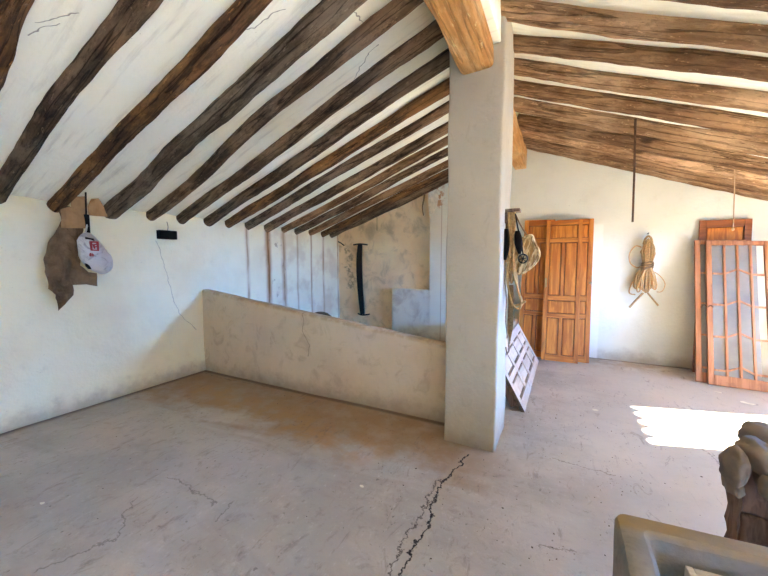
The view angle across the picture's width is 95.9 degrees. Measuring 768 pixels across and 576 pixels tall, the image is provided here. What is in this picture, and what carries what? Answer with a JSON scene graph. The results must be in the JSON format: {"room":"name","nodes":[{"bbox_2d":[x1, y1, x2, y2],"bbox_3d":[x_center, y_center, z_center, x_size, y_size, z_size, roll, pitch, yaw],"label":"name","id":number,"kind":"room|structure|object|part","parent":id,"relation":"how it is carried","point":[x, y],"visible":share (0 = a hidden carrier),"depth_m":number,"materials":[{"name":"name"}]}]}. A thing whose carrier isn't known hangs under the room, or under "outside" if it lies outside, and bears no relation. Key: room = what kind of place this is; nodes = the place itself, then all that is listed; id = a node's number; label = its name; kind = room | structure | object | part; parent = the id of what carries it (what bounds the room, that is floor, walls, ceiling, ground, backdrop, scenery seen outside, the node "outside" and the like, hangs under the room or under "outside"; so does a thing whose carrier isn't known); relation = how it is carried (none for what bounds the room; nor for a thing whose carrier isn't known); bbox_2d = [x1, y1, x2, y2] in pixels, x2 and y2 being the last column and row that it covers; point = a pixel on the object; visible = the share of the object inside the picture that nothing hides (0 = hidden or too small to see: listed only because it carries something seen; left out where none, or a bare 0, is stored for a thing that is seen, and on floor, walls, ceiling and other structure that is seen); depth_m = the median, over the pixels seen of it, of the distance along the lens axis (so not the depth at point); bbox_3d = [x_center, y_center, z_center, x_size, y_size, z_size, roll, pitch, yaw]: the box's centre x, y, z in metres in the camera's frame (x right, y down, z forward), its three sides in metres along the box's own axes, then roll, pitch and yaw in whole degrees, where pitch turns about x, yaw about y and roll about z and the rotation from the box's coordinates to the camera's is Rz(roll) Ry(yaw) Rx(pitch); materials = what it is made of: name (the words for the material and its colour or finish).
{"room":"attic","nodes":[
{"label":"attic","id":0,"kind":"room"},
{"bbox_2d":[0,195,339,433],"bbox_3d":[-2.860,0.152,4.141,0.316,2.234,8.349,2,5,27],"label":"wall","id":1,"kind":"structure","parent":0,"point":[140,327],"depth_m":3.84,"materials":[{"name":"white paint"}]},
{"bbox_2d":[43,196,107,310],"bbox_3d":[-2.959,-0.341,3.342,0.130,1.083,0.494,2,5,27],"label":"sack","id":2,"kind":"object","parent":1,"relation":"attached to","point":[63,270],"visible":0.93,"depth_m":3.28,"materials":[{"name":"fabric"}]},
{"bbox_2d":[156,223,176,239],"bbox_3d":[-2.606,-0.692,4.162,0.079,0.213,0.210,2,5,27],"label":"wall box","id":3,"kind":"object","parent":1,"relation":"attached to","point":[161,234],"visible":1,"depth_m":4.13,"materials":[{"name":"black plastic"}]},
{"bbox_3d":[-2.583,-0.635,4.129,0.005,0.076,0.145,2,5,27],"label":"panel","id":4,"kind":"part","parent":3,"relation":"part of","materials":[{"name":"plastic"}]},
{"bbox_2d":[202,289,445,422],"bbox_3d":[-0.876,0.655,3.957,3.498,1.157,0.135,2,5,27],"label":"wall","id":5,"kind":"structure","parent":0,"point":[245,338],"depth_m":3.78,"materials":[{"name":"beige paint"}]},
{"bbox_2d":[0,341,767,575],"bbox_3d":[0.556,1.360,2.496,7.565,0.120,7.940,2,5,27],"label":"floor","id":6,"kind":"structure","parent":0,"point":[203,511],"depth_m":2.38,"materials":[{"name":"concrete"}]},
{"bbox_2d":[315,312,330,315],"bbox_3d":[-1.005,0.716,5.503,0.530,0.672,0.530,2,5,27],"label":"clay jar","id":7,"kind":"object","parent":6,"relation":"on","point":[322,313],"visible":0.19,"depth_m":5.44,"materials":[{"name":"ceramic"}]},
{"bbox_2d":[64,386,739,560],"bbox_3d":[0.771,1.239,3.171,6.353,0.007,3.606,1,5,10],"label":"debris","id":8,"kind":"object","parent":6,"relation":"on","point":[531,386],"visible":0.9,"depth_m":2.34,"materials":[{"name":"stone"}]},
{"bbox_2d":[505,382,516,406],"bbox_3d":[1.348,0.972,3.773,0.279,0.421,0.585,2,5,27],"label":"plank","id":9,"kind":"object","parent":6,"relation":"on","point":[510,399],"visible":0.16,"depth_m":3.50,"materials":[{"name":"wood"}]},
{"bbox_2d":[505,323,537,411],"bbox_3d":[1.694,0.885,4.333,0.352,0.560,1.954,2,5,27],"label":"shutter","id":10,"kind":"object","parent":6,"relation":"on","point":[521,362],"visible":0.89,"depth_m":4.11,"materials":[{"name":"white paint"}]},
{"bbox_3d":[1.324,0.825,3.760,0.106,0.171,0.399,2,5,27],"label":"panel","id":11,"kind":"part","parent":10,"relation":"part of","materials":[{"name":"white paint"}]},
{"bbox_3d":[1.266,0.952,3.518,0.239,0.398,0.100,2,5,27],"label":"rail","id":12,"kind":"part","parent":10,"relation":"part of","materials":[{"name":"white paint"}]},
{"bbox_3d":[1.549,0.790,4.188,0.105,0.171,0.389,2,5,27],"label":"panel","id":13,"kind":"part","parent":10,"relation":"part of","materials":[{"name":"white paint"}]},
{"bbox_3d":[1.496,0.916,3.955,0.239,0.398,0.090,2,5,27],"label":"rail","id":14,"kind":"part","parent":10,"relation":"part of","materials":[{"name":"white paint"}]},
{"bbox_3d":[1.772,0.755,4.612,0.105,0.171,0.389,2,5,27],"label":"panel","id":15,"kind":"part","parent":10,"relation":"part of","materials":[{"name":"white paint"}]},
{"bbox_3d":[1.432,1.048,3.724,0.106,0.171,0.399,2,5,27],"label":"panel","id":16,"kind":"part","parent":10,"relation":"part of","materials":[{"name":"white paint"}]},
{"bbox_3d":[1.719,0.881,4.379,0.239,0.398,0.090,2,5,27],"label":"rail","id":17,"kind":"part","parent":10,"relation":"part of","materials":[{"name":"white paint"}]},
{"bbox_3d":[1.974,0.724,4.996,0.104,0.171,0.299,2,5,27],"label":"panel","id":18,"kind":"part","parent":10,"relation":"part of","materials":[{"name":"white paint"}]},
{"bbox_3d":[1.657,1.013,4.152,0.105,0.171,0.389,2,5,27],"label":"panel","id":19,"kind":"part","parent":10,"relation":"part of","materials":[{"name":"white paint"}]},
{"bbox_3d":[1.942,0.847,4.803,0.239,0.398,0.090,2,5,27],"label":"rail","id":20,"kind":"part","parent":10,"relation":"part of","materials":[{"name":"white paint"}]},
{"bbox_3d":[1.880,0.978,4.575,0.105,0.171,0.389,2,5,27],"label":"panel","id":21,"kind":"part","parent":10,"relation":"part of","materials":[{"name":"white paint"}]},
{"bbox_3d":[2.125,0.818,5.152,0.239,0.398,0.100,2,5,27],"label":"rail","id":22,"kind":"part","parent":10,"relation":"part of","materials":[{"name":"white paint"}]},
{"bbox_3d":[2.082,0.947,4.959,0.104,0.171,0.299,2,5,27],"label":"panel","id":23,"kind":"part","parent":10,"relation":"part of","materials":[{"name":"white paint"}]},
{"bbox_2d":[613,514,767,575],"bbox_3d":[1.073,1.159,0.710,0.950,0.633,0.971,2,5,27],"label":"trough","id":24,"kind":"object","parent":6,"relation":"on","point":[641,546],"visible":0.99,"depth_m":1.11,"materials":[{"name":"stone"}]},
{"bbox_2d":[684,566,721,575],"bbox_3d":[1.046,1.021,1.017,0.260,0.305,0.060,2,5,22],"label":"crate","id":25,"kind":"object","parent":24,"relation":"in","point":[689,571],"visible":1,"depth_m":1.05,"materials":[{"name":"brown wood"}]},
{"bbox_2d":[718,421,767,546],"bbox_3d":[1.525,0.992,1.399,0.464,0.809,0.250,-3,5,-30],"label":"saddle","id":26,"kind":"object","parent":6,"relation":"on","point":[743,468],"visible":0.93,"depth_m":1.37,"materials":[{"name":"leather"}]},
{"bbox_3d":[1.410,1.046,1.415,0.042,0.699,0.108,2,5,27],"label":"post","id":27,"kind":"part","parent":26,"relation":"part of","materials":[{"name":"wood"}]},
{"bbox_2d":[0,0,767,231],"bbox_3d":[0.507,-1.418,2.293,7.855,1.590,8.340,2,5,27],"label":"ceiling","id":28,"kind":"structure","parent":0,"point":[53,32],"depth_m":2.56,"materials":[{"name":"white paint"}]},
{"bbox_2d":[0,0,34,90],"bbox_3d":[-1.885,-1.292,1.717,3.819,1.493,0.213,3,5,28],"label":"roof beam","id":29,"kind":"structure","parent":28,"relation":"attached to","point":[13,13],"depth_m":1.69,"materials":[{"name":"brown wood"}]},
{"bbox_2d":[0,0,163,203],"bbox_3d":[-1.716,-1.321,2.042,3.813,1.443,0.173,2,5,28],"label":"roof beam","id":30,"kind":"structure","parent":28,"relation":"attached to","point":[126,17],"depth_m":2.08,"materials":[{"name":"brown wood"}]},
{"bbox_2d":[84,192,89,232],"bbox_3d":[-2.852,-0.777,3.317,0.041,0.511,0.041,0,5,4],"label":"iron hook","id":31,"kind":"object","parent":28,"relation":"hanging from","point":[86,216],"visible":0.83,"depth_m":3.31,"materials":[{"name":"black metal"}]},
{"bbox_3d":[-2.850,-0.866,3.314,0.016,0.334,0.030,2,5,27],"label":"rod","id":32,"kind":"part","parent":31,"relation":"part of","materials":[{"name":"metal"}]},
{"bbox_2d":[76,224,112,273],"bbox_3d":[-2.802,-0.414,3.364,0.168,0.563,0.288,2,5,27],"label":"plastic bag","id":33,"kind":"object","parent":31,"relation":"hanging from","point":[91,252],"visible":1,"depth_m":3.30,"materials":[{"name":"plastic"}]},
{"bbox_2d":[47,0,272,212],"bbox_3d":[-1.532,-1.352,2.401,3.808,1.475,0.172,2,5,28],"label":"roof beam","id":34,"kind":"structure","parent":28,"relation":"attached to","point":[241,14],"depth_m":2.34,"materials":[{"name":"brown wood"}]},
{"bbox_2d":[104,0,366,218],"bbox_3d":[-1.345,-1.383,2.778,3.813,1.515,0.198,3,5,28],"label":"roof beam","id":35,"kind":"structure","parent":28,"relation":"attached to","point":[326,16],"depth_m":2.54,"materials":[{"name":"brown wood"}]},
{"bbox_2d":[146,0,423,220],"bbox_3d":[-1.182,-1.398,3.081,3.820,1.453,0.179,3,5,31],"label":"roof beam","id":36,"kind":"structure","parent":28,"relation":"attached to","point":[381,21],"depth_m":2.73,"materials":[{"name":"brown wood"}]},
{"bbox_2d":[176,19,443,223],"bbox_3d":[-1.078,-1.405,3.492,3.634,1.412,0.168,3,5,29],"label":"roof beam","id":37,"kind":"structure","parent":28,"relation":"attached to","point":[432,33],"depth_m":3.11,"materials":[{"name":"brown wood"}]},
{"bbox_2d":[203,48,449,226],"bbox_3d":[-0.912,-1.431,3.819,3.639,1.406,0.164,3,5,29],"label":"roof beam","id":38,"kind":"structure","parent":28,"relation":"attached to","point":[441,62],"depth_m":3.47,"materials":[{"name":"brown wood"}]},
{"bbox_2d":[225,77,449,227],"bbox_3d":[-0.674,-1.487,4.083,3.815,1.466,0.156,3,5,28],"label":"roof beam","id":39,"kind":"structure","parent":28,"relation":"attached to","point":[442,89],"depth_m":3.87,"materials":[{"name":"brown wood"}]},
{"bbox_2d":[245,101,448,229],"bbox_3d":[-0.518,-1.519,4.398,3.808,1.476,0.168,3,5,28],"label":"roof beam","id":40,"kind":"structure","parent":28,"relation":"attached to","point":[442,110],"depth_m":4.26,"materials":[{"name":"brown wood"}]},
{"bbox_2d":[264,122,447,231],"bbox_3d":[-0.329,-1.537,4.759,3.814,1.468,0.178,2,5,28],"label":"roof beam","id":41,"kind":"structure","parent":28,"relation":"attached to","point":[442,130],"depth_m":4.69,"materials":[{"name":"brown wood"}]},
{"bbox_2d":[281,136,447,232],"bbox_3d":[-0.160,-1.574,5.098,3.809,1.464,0.169,3,5,28],"label":"roof beam","id":42,"kind":"structure","parent":28,"relation":"attached to","point":[419,155],"depth_m":5.07,"materials":[{"name":"brown wood"}]},
{"bbox_2d":[294,147,447,234],"bbox_3d":[-0.002,-1.590,5.397,3.810,1.465,0.162,2,5,28],"label":"roof beam","id":43,"kind":"structure","parent":28,"relation":"attached to","point":[443,153],"depth_m":5.45,"materials":[{"name":"brown wood"}]},
{"bbox_2d":[308,160,447,235],"bbox_3d":[0.170,-1.626,5.739,3.808,1.471,0.151,2,5,27],"label":"roof beam","id":44,"kind":"structure","parent":28,"relation":"attached to","point":[434,170],"depth_m":5.79,"materials":[{"name":"brown wood"}]},
{"bbox_2d":[321,169,447,236],"bbox_3d":[0.342,-1.651,6.074,3.817,1.476,0.177,2,5,27],"label":"roof beam","id":45,"kind":"structure","parent":28,"relation":"attached to","point":[443,174],"depth_m":6.18,"materials":[{"name":"brown wood"}]},
{"bbox_2d":[329,177,447,237],"bbox_3d":[0.480,-1.675,6.352,3.815,1.478,0.173,2,5,27],"label":"roof beam","id":46,"kind":"structure","parent":28,"relation":"attached to","point":[415,195],"depth_m":6.43,"materials":[{"name":"brown wood"}]},
{"bbox_2d":[422,195,424,215],"bbox_3d":[0.721,-1.549,6.295,0.070,0.458,0.055,2,5,27],"label":"rope","id":47,"kind":"object","parent":46,"relation":"hanging from","point":[423,195],"visible":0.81,"depth_m":6.29,"materials":[{"name":"fabric"}]},
{"bbox_2d":[480,0,500,43],"bbox_3d":[-0.142,-1.747,0.616,0.071,0.288,4.225,2,5,27],"label":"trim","id":48,"kind":"structure","parent":28,"relation":"attached to","point":[492,8],"depth_m":2.28,"materials":[{"name":"paint"}]},
{"bbox_2d":[501,0,767,52],"bbox_3d":[2.522,-1.283,1.825,3.810,1.510,0.204,2,5,23],"label":"roof beam","id":49,"kind":"structure","parent":28,"relation":"attached to","point":[613,24],"depth_m":2.17,"materials":[{"name":"beige wood"}]},
{"bbox_2d":[513,34,767,81],"bbox_3d":[2.706,-1.292,2.100,3.723,1.494,0.183,2,5,26],"label":"roof beam","id":50,"kind":"structure","parent":28,"relation":"attached to","point":[689,60],"depth_m":2.42,"materials":[{"name":"brown wood"}]},
{"bbox_2d":[513,97,767,156],"bbox_3d":[3.228,-1.405,3.269,3.876,1.564,0.256,2,5,27],"label":"roof beam","id":51,"kind":"structure","parent":28,"relation":"attached to","point":[611,122],"depth_m":3.49,"materials":[{"name":"beige wood"}]},
{"bbox_2d":[631,119,636,221],"bbox_3d":[2.519,-1.178,3.492,0.044,1.016,0.019,2,5,27],"label":"rod","id":52,"kind":"object","parent":51,"relation":"hanging from","point":[635,120],"visible":1,"depth_m":3.49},
{"bbox_2d":[514,58,767,112],"bbox_3d":[2.839,-1.351,2.509,3.865,1.552,0.183,2,5,26],"label":"roof beam","id":53,"kind":"structure","parent":28,"relation":"attached to","point":[696,93],"depth_m":2.78,"materials":[{"name":"beige wood"}]},
{"bbox_2d":[514,79,767,138],"bbox_3d":[3.028,-1.382,2.882,3.873,1.568,0.219,2,5,26],"label":"roof beam","id":54,"kind":"structure","parent":28,"relation":"attached to","point":[709,118],"depth_m":3.10,"materials":[{"name":"brown wood"}]},
{"bbox_2d":[517,113,767,175],"bbox_3d":[3.442,-1.437,3.702,3.879,1.570,0.260,2,5,27],"label":"roof beam","id":55,"kind":"structure","parent":28,"relation":"attached to","point":[668,148],"depth_m":3.83,"materials":[{"name":"brown wood"}]},
{"bbox_2d":[521,129,767,188],"bbox_3d":[3.637,-1.478,4.072,3.879,1.570,0.228,2,5,26],"label":"roof beam","id":56,"kind":"structure","parent":28,"relation":"attached to","point":[702,169],"depth_m":4.14,"materials":[{"name":"beige wood"}]},
{"bbox_2d":[523,137,767,196],"bbox_3d":[3.802,-1.502,4.397,3.875,1.554,0.226,2,5,27],"label":"roof beam","id":57,"kind":"structure","parent":28,"relation":"attached to","point":[740,187],"depth_m":4.47,"materials":[{"name":"brown wood"}]},
{"bbox_2d":[525,144,767,200],"bbox_3d":[3.919,-1.525,4.618,3.875,1.548,0.210,2,5,27],"label":"roof beam","id":58,"kind":"structure","parent":28,"relation":"attached to","point":[599,161],"depth_m":4.80,"materials":[{"name":"beige wood"}]},
{"bbox_2d":[662,0,767,11],"bbox_3d":[2.392,-1.255,1.518,3.763,1.495,0.180,2,5,24],"label":"roof beam","id":59,"kind":"structure","parent":28,"relation":"attached to","point":[758,5],"depth_m":1.76,"materials":[{"name":"brown wood"}]},
{"bbox_2d":[731,169,735,230],"bbox_3d":[3.849,-0.999,3.806,0.046,0.734,0.028,2,5,27],"label":"string","id":60,"kind":"object","parent":28,"relation":"hanging from","point":[732,228],"visible":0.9,"depth_m":3.81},
{"bbox_3d":[3.845,-1.014,3.808,0.038,0.704,0.010,2,5,27],"label":"cord","id":61,"kind":"part","parent":60,"relation":"part of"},
{"bbox_2d":[339,193,429,329],"bbox_3d":[0.039,-0.465,7.136,2.215,2.960,0.300,2,5,27],"label":"wall","id":62,"kind":"structure","parent":0,"point":[397,252],"depth_m":6.99,"materials":[{"name":"paint"}]},
{"bbox_2d":[353,243,369,315],"bbox_3d":[-0.467,-0.171,7.199,0.382,1.508,0.032,2,5,27],"label":"bar","id":63,"kind":"object","parent":62,"relation":"hanging from","point":[359,247],"visible":1,"depth_m":7.20,"materials":[{"name":"metal"}]},
{"bbox_2d":[392,288,428,337],"bbox_3d":[0.558,0.535,6.739,0.826,1.040,0.190,2,5,27],"label":"wall ledge","id":64,"kind":"object","parent":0,"point":[410,307],"visible":0.62,"depth_m":6.65,"materials":[{"name":"paint"}]},
{"bbox_2d":[444,16,513,452],"bbox_3d":[0.794,-0.423,2.886,0.428,3.477,0.511,2,5,27],"label":"wall pillar","id":65,"kind":"structure","parent":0,"point":[480,122],"depth_m":2.67,"materials":[{"name":"white paint"}]},
{"bbox_2d":[504,229,509,259],"bbox_3d":[0.959,-0.342,2.730,0.061,0.242,0.040,2,5,27],"label":"leather strap","id":66,"kind":"object","parent":65,"relation":"hanging from","point":[506,231],"visible":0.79,"depth_m":2.71,"materials":[{"name":"leather"}]},
{"bbox_2d":[505,208,520,223],"bbox_3d":[1.018,-0.566,2.738,0.113,0.110,0.110,2,5,27],"label":"wooden bracket","id":67,"kind":"object","parent":65,"relation":"attached to","point":[517,210],"visible":0.82,"depth_m":2.70,"materials":[{"name":"wood"}]},
{"bbox_3d":[0.976,-0.555,2.760,0.020,0.086,0.100,2,5,27],"label":"plate","id":68,"kind":"part","parent":67,"relation":"part of","materials":[{"name":"wood"}]},
{"bbox_2d":[505,212,515,283],"bbox_3d":[1.008,-0.325,2.775,0.082,0.582,0.090,1,5,13],"label":"bunch","id":69,"kind":"object","parent":67,"relation":"hanging from","point":[511,225],"visible":0.7,"depth_m":2.74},
{"bbox_2d":[505,262,509,353],"bbox_3d":[0.991,0.163,2.784,0.056,0.742,0.012,2,5,27],"label":"chain","id":70,"kind":"object","parent":69,"relation":"hanging from","point":[505,262],"visible":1,"depth_m":2.79,"materials":[{"name":"metal"}]},
{"bbox_2d":[515,214,527,263],"bbox_3d":[1.053,-0.382,2.671,0.040,0.388,0.120,-4,6,-43],"label":"ring","id":71,"kind":"object","parent":67,"relation":"hanging from","point":[519,256],"visible":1,"depth_m":2.67,"materials":[{"name":"metal"}]},
{"bbox_2d":[514,231,522,253],"bbox_3d":[1.043,-0.353,2.692,0.064,0.178,0.040,2,5,27],"label":"leather strap","id":72,"kind":"object","parent":71,"relation":"hanging from","point":[517,236],"visible":0.99,"depth_m":2.67,"materials":[{"name":"leather"}]},
{"bbox_2d":[512,217,540,274],"bbox_3d":[1.155,-0.350,2.811,0.224,0.494,0.224,2,5,27],"label":"basket","id":73,"kind":"object","parent":67,"relation":"hanging from","point":[531,249],"visible":0.72,"depth_m":2.75,"materials":[{"name":"brown wicker"}]},
{"bbox_2d":[506,262,525,309],"bbox_3d":[1.062,-0.015,2.777,0.158,0.388,0.077,2,5,27],"label":"rope loop","id":74,"kind":"object","parent":73,"relation":"hanging from","point":[515,276],"visible":0.98,"depth_m":2.76,"materials":[{"name":"fabric"}]},
{"bbox_2d":[507,285,513,342],"bbox_3d":[1.031,0.231,2.830,0.055,0.514,0.025,2,5,27],"label":"rope tail","id":75,"kind":"object","parent":74,"relation":"hanging from","point":[510,320],"visible":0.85,"depth_m":2.82,"materials":[{"name":"fabric"}]},
{"bbox_3d":[1.087,-0.499,2.745,0.119,0.187,0.018,0,5,0],"label":"handle","id":76,"kind":"part","parent":73,"relation":"part of","materials":[{"name":"brown wicker"}]},
{"bbox_2d":[506,318,517,336],"bbox_3d":[1.507,0.897,4.550,0.171,0.579,2.933,2,5,27],"label":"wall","id":77,"kind":"structure","parent":0,"point":[515,322],"depth_m":5.52,"materials":[{"name":"paint"}]},
{"bbox_2d":[429,149,767,374],"bbox_3d":[3.399,-0.599,5.336,5.510,3.520,0.450,2,5,27],"label":"wall","id":78,"kind":"structure","parent":0,"point":[550,187],"depth_m":5.04,"materials":[{"name":"white paint"}]},
{"bbox_2d":[428,189,438,215],"bbox_3d":[0.893,-1.563,6.269,0.189,0.507,0.024,2,5,27],"label":"flake","id":79,"kind":"object","parent":78,"relation":"attached to","point":[433,196],"visible":0.84,"depth_m":6.27,"materials":[{"name":"paint"}]},
{"bbox_2d":[512,107,526,169],"bbox_3d":[1.558,-1.951,4.316,0.194,0.309,2.982,2,5,27],"label":"roof beam","id":80,"kind":"structure","parent":78,"relation":"attached to","point":[519,155],"depth_m":4.75,"materials":[{"name":"orange wood"}]},
{"bbox_2d":[519,219,554,356],"bbox_3d":[2.391,-0.006,5.448,0.466,2.130,0.327,2,5,27],"label":"door leaf","id":81,"kind":"structure","parent":78,"relation":"in","point":[532,281],"depth_m":5.44,"materials":[{"name":"orange wood"}]},
{"bbox_3d":[2.259,0.692,5.466,0.136,0.549,0.021,3,-2,27],"label":"panel","id":82,"kind":"part","parent":81,"relation":"part of","materials":[{"name":"wood"}]},
{"bbox_3d":[2.331,-0.315,5.499,0.136,0.809,0.021,3,-2,27],"label":"panel","id":83,"kind":"part","parent":81,"relation":"part of","materials":[{"name":"wood"}]},
{"bbox_3d":[2.362,0.393,5.435,0.319,0.060,0.038,3,-2,27],"label":"rail","id":84,"kind":"part","parent":81,"relation":"part of","materials":[{"name":"orange wood"}]},
{"bbox_3d":[2.371,0.263,5.439,0.319,0.199,0.021,3,-2,27],"label":"panel","id":85,"kind":"part","parent":81,"relation":"part of","materials":[{"name":"wood"}]},
{"bbox_3d":[2.381,0.129,5.444,0.319,0.070,0.038,3,-2,27],"label":"rail","id":86,"kind":"part","parent":81,"relation":"part of","materials":[{"name":"orange wood"}]},
{"bbox_3d":[2.317,1.016,5.414,0.319,0.090,0.038,3,-2,27],"label":"rail","id":87,"kind":"part","parent":81,"relation":"part of","materials":[{"name":"orange wood"}]},
{"bbox_3d":[2.454,-0.878,5.477,0.319,0.209,0.021,3,-2,27],"label":"panel","id":88,"kind":"part","parent":81,"relation":"part of","materials":[{"name":"wood"}]},
{"bbox_3d":[2.421,0.701,5.383,0.136,0.549,0.021,3,-2,27],"label":"panel","id":89,"kind":"part","parent":81,"relation":"part of","materials":[{"name":"wood"}]},
{"bbox_3d":[2.465,-1.028,5.482,0.319,0.090,0.038,3,-2,27],"label":"rail","id":90,"kind":"part","parent":81,"relation":"part of","materials":[{"name":"orange wood"}]},
{"bbox_3d":[2.444,-0.744,5.473,0.319,0.060,0.038,3,-2,27],"label":"rail","id":91,"kind":"part","parent":81,"relation":"part of","materials":[{"name":"orange wood"}]},
{"bbox_3d":[2.494,-0.306,5.417,0.136,0.809,0.021,3,-2,27],"label":"panel","id":92,"kind":"part","parent":81,"relation":"part of","materials":[{"name":"wood"}]},
{"bbox_2d":[541,219,582,363],"bbox_3d":[2.660,0.029,5.186,0.485,2.093,0.408,2,5,27],"label":"door leaf","id":93,"kind":"structure","parent":78,"relation":"in","point":[564,239],"depth_m":5.17,"materials":[{"name":"orange wood"}]},
{"bbox_3d":[2.511,0.716,5.181,0.164,0.549,0.021,2,-5,27],"label":"panel","id":94,"kind":"part","parent":93,"relation":"part of","materials":[{"name":"wood"}]},
{"bbox_3d":[2.591,-0.288,5.256,0.164,0.809,0.021,2,-5,27],"label":"panel","id":95,"kind":"part","parent":93,"relation":"part of","materials":[{"name":"wood"}]},
{"bbox_3d":[2.579,1.038,5.110,0.374,0.090,0.038,2,-5,27],"label":"rail","id":96,"kind":"part","parent":93,"relation":"part of","materials":[{"name":"orange wood"}]},
{"bbox_3d":[2.629,0.416,5.157,0.374,0.060,0.038,2,-5,27],"label":"rail","id":97,"kind":"part","parent":93,"relation":"part of","materials":[{"name":"orange wood"}]},
{"bbox_3d":[2.650,0.153,5.176,0.374,0.070,0.038,2,-5,27],"label":"rail","id":98,"kind":"part","parent":93,"relation":"part of","materials":[{"name":"orange wood"}]},
{"bbox_3d":[2.639,0.287,5.166,0.374,0.199,0.021,2,-5,27],"label":"panel","id":99,"kind":"part","parent":93,"relation":"part of","materials":[{"name":"wood"}]},
{"bbox_3d":[2.719,-0.717,5.242,0.374,0.060,0.038,2,-5,27],"label":"rail","id":100,"kind":"part","parent":93,"relation":"part of","materials":[{"name":"orange wood"}]},
{"bbox_3d":[2.729,-0.851,5.251,0.374,0.209,0.021,2,-5,27],"label":"panel","id":101,"kind":"part","parent":93,"relation":"part of","materials":[{"name":"wood"}]},
{"bbox_3d":[2.741,-0.990,5.262,0.374,0.070,0.038,2,-5,27],"label":"rail","id":102,"kind":"part","parent":93,"relation":"part of","materials":[{"name":"orange wood"}]},
{"bbox_3d":[2.698,0.723,5.086,0.164,0.549,0.021,2,-5,27],"label":"panel","id":103,"kind":"part","parent":93,"relation":"part of","materials":[{"name":"wood"}]},
{"bbox_3d":[2.778,-0.281,5.161,0.164,0.809,0.021,2,-5,27],"label":"panel","id":104,"kind":"part","parent":93,"relation":"part of","materials":[{"name":"wood"}]},
{"bbox_2d":[557,218,593,362],"bbox_3d":[2.825,0.021,5.195,0.490,2.107,0.386,2,5,27],"label":"door leaf","id":105,"kind":"structure","parent":78,"relation":"in","point":[588,224],"depth_m":5.10,"materials":[{"name":"orange wood"}]},
{"bbox_3d":[2.901,-0.999,5.261,0.369,0.080,0.038,2,-4,27],"label":"rail","id":106,"kind":"part","parent":105,"relation":"part of","materials":[{"name":"orange wood"}]},
{"bbox_3d":[2.749,1.036,5.130,0.369,0.090,0.038,2,-4,27],"label":"rail","id":107,"kind":"part","parent":105,"relation":"part of","materials":[{"name":"orange wood"}]},
{"bbox_3d":[2.940,-0.284,5.168,0.161,0.809,0.021,2,-4,27],"label":"panel","id":108,"kind":"part","parent":105,"relation":"part of","materials":[{"name":"wood"}]},
{"bbox_3d":[2.865,0.722,5.103,0.161,0.549,0.021,2,-4,27],"label":"panel","id":109,"kind":"part","parent":105,"relation":"part of","materials":[{"name":"wood"}]},
{"bbox_3d":[2.805,0.285,5.178,0.369,0.199,0.021,2,-4,27],"label":"panel","id":110,"kind":"part","parent":105,"relation":"part of","materials":[{"name":"wood"}]},
{"bbox_3d":[2.815,0.150,5.187,0.369,0.070,0.038,2,-4,27],"label":"rail","id":111,"kind":"part","parent":105,"relation":"part of","materials":[{"name":"orange wood"}]},
{"bbox_3d":[2.890,-0.855,5.252,0.369,0.209,0.021,2,-4,27],"label":"panel","id":112,"kind":"part","parent":105,"relation":"part of","materials":[{"name":"wood"}]},
{"bbox_2d":[628,233,665,307],"bbox_3d":[3.692,-0.238,4.873,0.160,1.071,0.419,-4,6,-44],"label":"rope hank","id":113,"kind":"object","parent":78,"relation":"hanging from","point":[645,279],"visible":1,"depth_m":4.84,"materials":[{"name":"fabric"}]},
{"bbox_2d":[692,219,752,371],"bbox_3d":[4.393,0.123,4.513,0.510,2.016,0.192,2,5,27],"label":"door leaf","id":114,"kind":"structure","parent":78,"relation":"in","point":[708,229],"depth_m":4.50,"materials":[{"name":"wood"}]},
{"bbox_3d":[4.421,-0.681,4.503,0.369,0.229,0.017,2,1,27],"label":"panel","id":115,"kind":"part","parent":114,"relation":"part of","materials":[{"name":"wood"}]},
{"bbox_3d":[4.427,-0.841,4.501,0.369,0.090,0.033,2,1,27],"label":"rail","id":116,"kind":"part","parent":114,"relation":"part of","materials":[{"name":"wood"}]},
{"bbox_2d":[694,240,767,391],"bbox_3d":[4.281,0.280,4.261,0.733,1.768,0.671,2,5,27],"label":"glazed door","id":117,"kind":"structure","parent":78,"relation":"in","point":[732,301],"depth_m":4.25,"materials":[{"name":"brown wood"}]},
{"bbox_3d":[4.207,0.242,4.331,0.398,1.663,0.004,3,-12,27],"label":"pane","id":118,"kind":"part","parent":117,"relation":"part of","materials":[{"name":"clear glass"}]},
{"bbox_3d":[4.072,1.104,4.169,0.389,0.120,0.036,3,-12,27],"label":"rail","id":119,"kind":"part","parent":117,"relation":"part of","materials":[{"name":"brown wood"}]},
{"bbox_3d":[4.201,0.273,4.322,0.501,1.764,0.607,3,5,30],"label":"window sash","id":120,"kind":"part","parent":117,"relation":"part of","materials":[{"name":"wood"}]},
{"bbox_3d":[4.334,-0.590,4.481,0.389,0.055,0.036,3,-12,27],"label":"rail","id":121,"kind":"part","parent":117,"relation":"part of","materials":[{"name":"brown wood"}]},
{"bbox_3d":[4.281,0.259,4.230,0.426,1.653,0.004,4,-12,27],"label":"pane","id":122,"kind":"part","parent":117,"relation":"part of","materials":[{"name":"glass"}]},
{"bbox_3d":[4.445,-0.564,4.370,0.489,0.055,0.036,4,-12,27],"label":"rail","id":123,"kind":"part","parent":117,"relation":"part of","materials":[{"name":"brown wood"}]},
{"bbox_3d":[4.173,1.116,4.046,0.489,0.120,0.036,4,-12,27],"label":"rail","id":124,"kind":"part","parent":117,"relation":"part of","materials":[{"name":"brown wood"}]},
{"bbox_3d":[-1.290,-0.062,-1.204,7.915,3.520,0.300,2,5,27],"label":"wall","id":125,"kind":"structure","parent":0,"visible":0},
{"bbox_2d":[423,0,493,74],"bbox_3d":[-0.286,-1.620,0.644,0.254,0.376,4.327,2,5,27],"label":"roof beam","id":126,"kind":"structure","parent":125,"relation":"attached to","point":[463,25],"depth_m":2.14,"materials":[{"name":"orange wood"}]}
]}

